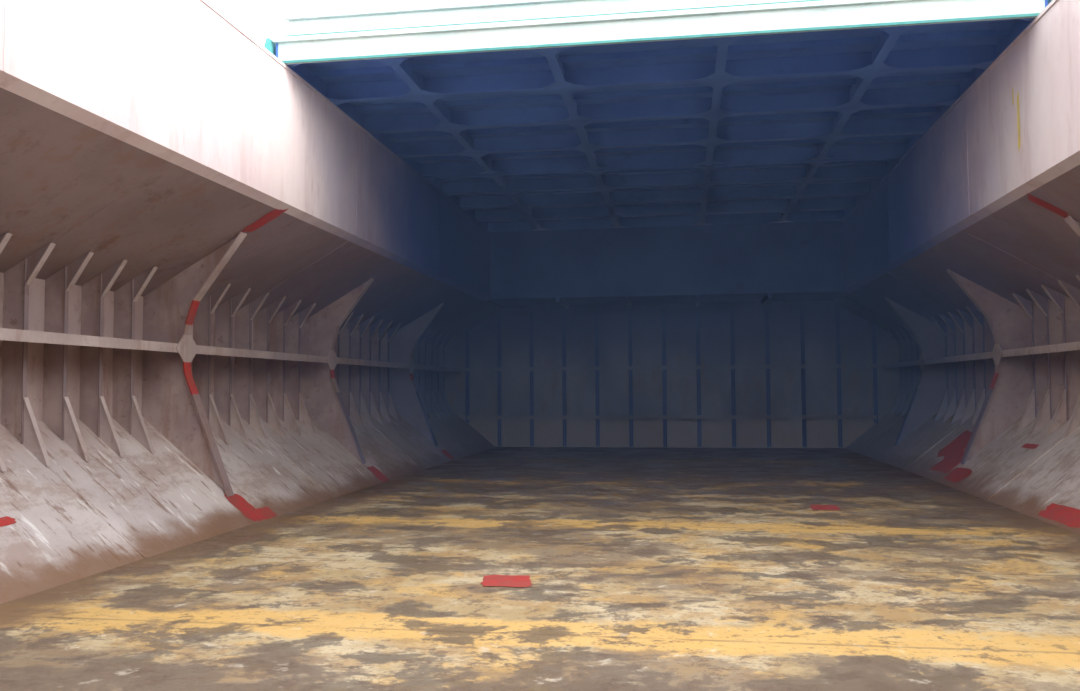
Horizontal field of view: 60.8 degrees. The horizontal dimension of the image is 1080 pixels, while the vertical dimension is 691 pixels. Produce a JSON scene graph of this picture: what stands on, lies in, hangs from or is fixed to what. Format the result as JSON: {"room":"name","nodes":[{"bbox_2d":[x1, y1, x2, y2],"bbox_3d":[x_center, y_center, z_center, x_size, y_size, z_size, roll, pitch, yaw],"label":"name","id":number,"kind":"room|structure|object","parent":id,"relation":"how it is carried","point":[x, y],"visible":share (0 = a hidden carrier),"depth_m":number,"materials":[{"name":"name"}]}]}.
{"room":"ship interior","nodes":[
{"label":"ship interior","id":0,"kind":"room"},
{"bbox_2d":[0,272,285,422],"bbox_3d":[-5.274,0.118,10.427,0.306,4.600,31.000,-1,-3,9],"label":"wall","id":1,"kind":"structure","parent":0,"point":[35,380],"depth_m":10.21,"materials":[{"name":"metal"}]},
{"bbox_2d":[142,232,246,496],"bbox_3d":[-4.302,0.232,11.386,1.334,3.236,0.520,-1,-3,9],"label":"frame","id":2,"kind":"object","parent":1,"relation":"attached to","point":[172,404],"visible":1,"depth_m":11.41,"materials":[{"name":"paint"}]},
{"bbox_2d":[0,230,453,474],"bbox_3d":[-4.876,0.142,10.267,0.540,2.252,30.070,-1,-3,9],"label":"ribs","id":3,"kind":"object","parent":1,"relation":"attached to","point":[364,390],"visible":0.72,"depth_m":12.62,"materials":[{"name":"paint"}]},
{"bbox_2d":[0,328,460,371],"bbox_3d":[-4.839,-0.007,10.366,0.588,0.110,31.000,-1,-3,9],"label":"stringer","id":4,"kind":"object","parent":1,"relation":"attached to","point":[6,334],"visible":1,"depth_m":10.81,"materials":[{"name":"paint"}]},
{"bbox_2d":[0,87,502,339],"bbox_3d":[-4.217,-1.430,10.335,1.864,1.528,31.000,-1,-3,9],"label":"tank","id":5,"kind":"object","parent":1,"relation":"attached to","point":[64,180],"visible":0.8,"depth_m":10.04,"materials":[{"name":"metal"}]},
{"bbox_2d":[0,0,490,300],"bbox_3d":[-3.595,-2.589,10.343,0.720,1.760,26.300,-1,-3,9],"label":"hatch side coaming","id":6,"kind":"object","parent":5,"relation":"on","point":[179,82],"visible":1,"depth_m":9.83,"materials":[{"name":"paint"}]},
{"bbox_2d":[273,0,1047,177],"bbox_3d":[1.588,-3.510,13.617,8.840,0.315,6.255,-1,-3,9],"label":"hatch cover","id":7,"kind":"object","parent":6,"relation":"on","point":[823,80],"visible":0.93,"depth_m":12.44,"materials":[{"name":"blue metal"}]},
{"bbox_2d":[264,38,275,55],"bbox_3d":[-3.322,-3.585,11.224,0.100,0.290,0.368,-1,-3,9],"label":"wheel","id":8,"kind":"object","parent":7,"relation":"attached to","point":[269,45],"depth_m":11.19,"materials":[{"name":"teal metal"}]},
{"bbox_2d":[285,0,820,36],"bbox_3d":[1.474,-3.858,12.899,8.640,0.335,4.530,-1,-3,9],"label":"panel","id":9,"kind":"object","parent":7,"relation":"on","point":[488,11],"visible":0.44,"depth_m":10.98,"materials":[{"name":"paint"}]},
{"bbox_2d":[300,278,373,463],"bbox_3d":[-3.573,0.449,16.125,1.334,3.236,0.520,-1,-3,9],"label":"frame","id":10,"kind":"object","parent":1,"relation":"attached to","point":[319,389],"visible":0.98,"depth_m":16.15,"materials":[{"name":"paint"}]},
{"bbox_2d":[389,303,443,446],"bbox_3d":[-2.845,0.666,20.865,1.334,3.236,0.520,-1,-3,9],"label":"frame","id":11,"kind":"object","parent":1,"relation":"attached to","point":[403,391],"visible":0.96,"depth_m":20.89,"materials":[{"name":"paint"}]},
{"bbox_2d":[0,447,1079,690],"bbox_3d":[1.012,2.184,9.366,9.300,0.300,31.000,-1,-3,9],"label":"floor","id":12,"kind":"structure","parent":0,"point":[648,568],"depth_m":7.23,"materials":[{"name":"metal"}]},
{"bbox_2d":[0,410,494,603],"bbox_3d":[-4.350,1.606,10.216,1.558,1.598,31.000,-1,-3,9],"label":"tank","id":13,"kind":"object","parent":12,"relation":"on","point":[74,519],"visible":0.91,"depth_m":10.11,"materials":[{"name":"grey metal"}]},
{"bbox_2d":[481,505,839,586],"bbox_3d":[1.746,2.051,9.945,0.582,0.001,6.678,-3,-4,41],"label":"primer patches","id":14,"kind":"object","parent":12,"relation":"on","point":[489,580],"visible":1,"depth_m":7.70},
{"bbox_2d":[846,410,1079,533],"bbox_3d":[6.367,1.465,8.576,1.558,1.598,31.000,-1,-3,9],"label":"tank","id":15,"kind":"object","parent":12,"relation":"on","point":[1037,475],"visible":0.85,"depth_m":13.87,"materials":[{"name":"grey metal"}]},
{"bbox_2d":[444,300,899,447],"bbox_3d":[3.352,0.737,24.770,13.000,4.600,0.400,-1,-3,9],"label":"wall","id":16,"kind":"structure","parent":0,"point":[806,373],"depth_m":24.70,"materials":[{"name":"metal"}]},
{"bbox_2d":[488,291,845,308],"bbox_3d":[3.174,-1.340,23.789,8.840,0.540,2.180,-1,-3,9],"label":"deck","id":17,"kind":"object","parent":16,"relation":"on","point":[764,298],"visible":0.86,"depth_m":23.76,"materials":[{"name":"blue paint"}]},
{"bbox_2d":[490,221,843,299],"bbox_3d":[2.996,-2.076,22.686,8.600,1.710,0.120,-1,-3,9],"label":"hatch end coaming","id":18,"kind":"object","parent":17,"relation":"attached to","point":[785,257],"visible":1,"depth_m":22.60,"materials":[{"name":"blue paint"}]},
{"bbox_3d":[7.273,-0.047,8.506,0.306,4.600,31.000,-1,-3,9],"label":"wall","id":19,"kind":"structure","parent":0,"visible":0},
{"bbox_2d":[884,297,946,445],"bbox_3d":[8.206,0.556,19.931,1.334,3.236,0.520,-1,-3,9],"label":"frame","id":20,"kind":"object","parent":19,"relation":"attached to","point":[931,387],"visible":0.96,"depth_m":19.89,"materials":[{"name":"paint"}]},
{"bbox_2d":[833,165,1079,331],"bbox_3d":[6.228,-1.567,8.736,1.802,1.528,31.000,-1,-3,9],"label":"tank","id":21,"kind":"object","parent":19,"relation":"attached to","point":[1028,242],"visible":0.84,"depth_m":13.58,"materials":[{"name":"metal"}]},
{"bbox_2d":[841,0,1079,292],"bbox_3d":[5.577,-2.709,8.939,0.720,1.760,26.300,-1,-3,9],"label":"hatch side coaming","id":22,"kind":"object","parent":21,"relation":"on","point":[1015,130],"visible":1,"depth_m":11.72,"materials":[{"name":"paint"}]},
{"bbox_2d":[425,158,900,231],"bbox_3d":[2.534,-3.221,19.768,8.800,0.300,6.205,-1,-3,9],"label":"hatch cover","id":23,"kind":"object","parent":22,"relation":"on","point":[825,190],"visible":0.84,"depth_m":19.66,"materials":[{"name":"blue metal"}]},
{"bbox_2d":[882,341,1079,368],"bbox_3d":[6.836,-0.161,8.578,0.588,0.110,31.000,-1,-3,9],"label":"stringer","id":24,"kind":"object","parent":19,"relation":"attached to","point":[1071,346],"visible":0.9,"depth_m":14.86,"materials":[{"name":"paint"}]},
{"bbox_2d":[887,273,1079,439],"bbox_3d":[6.869,-0.005,8.620,0.540,2.252,30.070,-1,-3,9],"label":"ribs","id":25,"kind":"object","parent":19,"relation":"attached to","point":[1055,394],"visible":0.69,"depth_m":14.55,"materials":[{"name":"paint"}]},
{"bbox_2d":[947,269,1032,464],"bbox_3d":[7.478,0.339,15.191,1.334,3.236,0.520,-1,-3,9],"label":"frame","id":26,"kind":"object","parent":19,"relation":"attached to","point":[1010,389],"visible":0.96,"depth_m":15.15,"materials":[{"name":"paint"}]},
{"bbox_2d":[1064,216,1079,236],"bbox_3d":[6.749,0.122,10.452,1.334,3.236,0.520,-1,-3,9],"label":"frame","id":27,"kind":"object","parent":19,"relation":"attached to","point":[1075,225],"visible":1,"depth_m":10.60,"materials":[{"name":"paint"}]}
]}

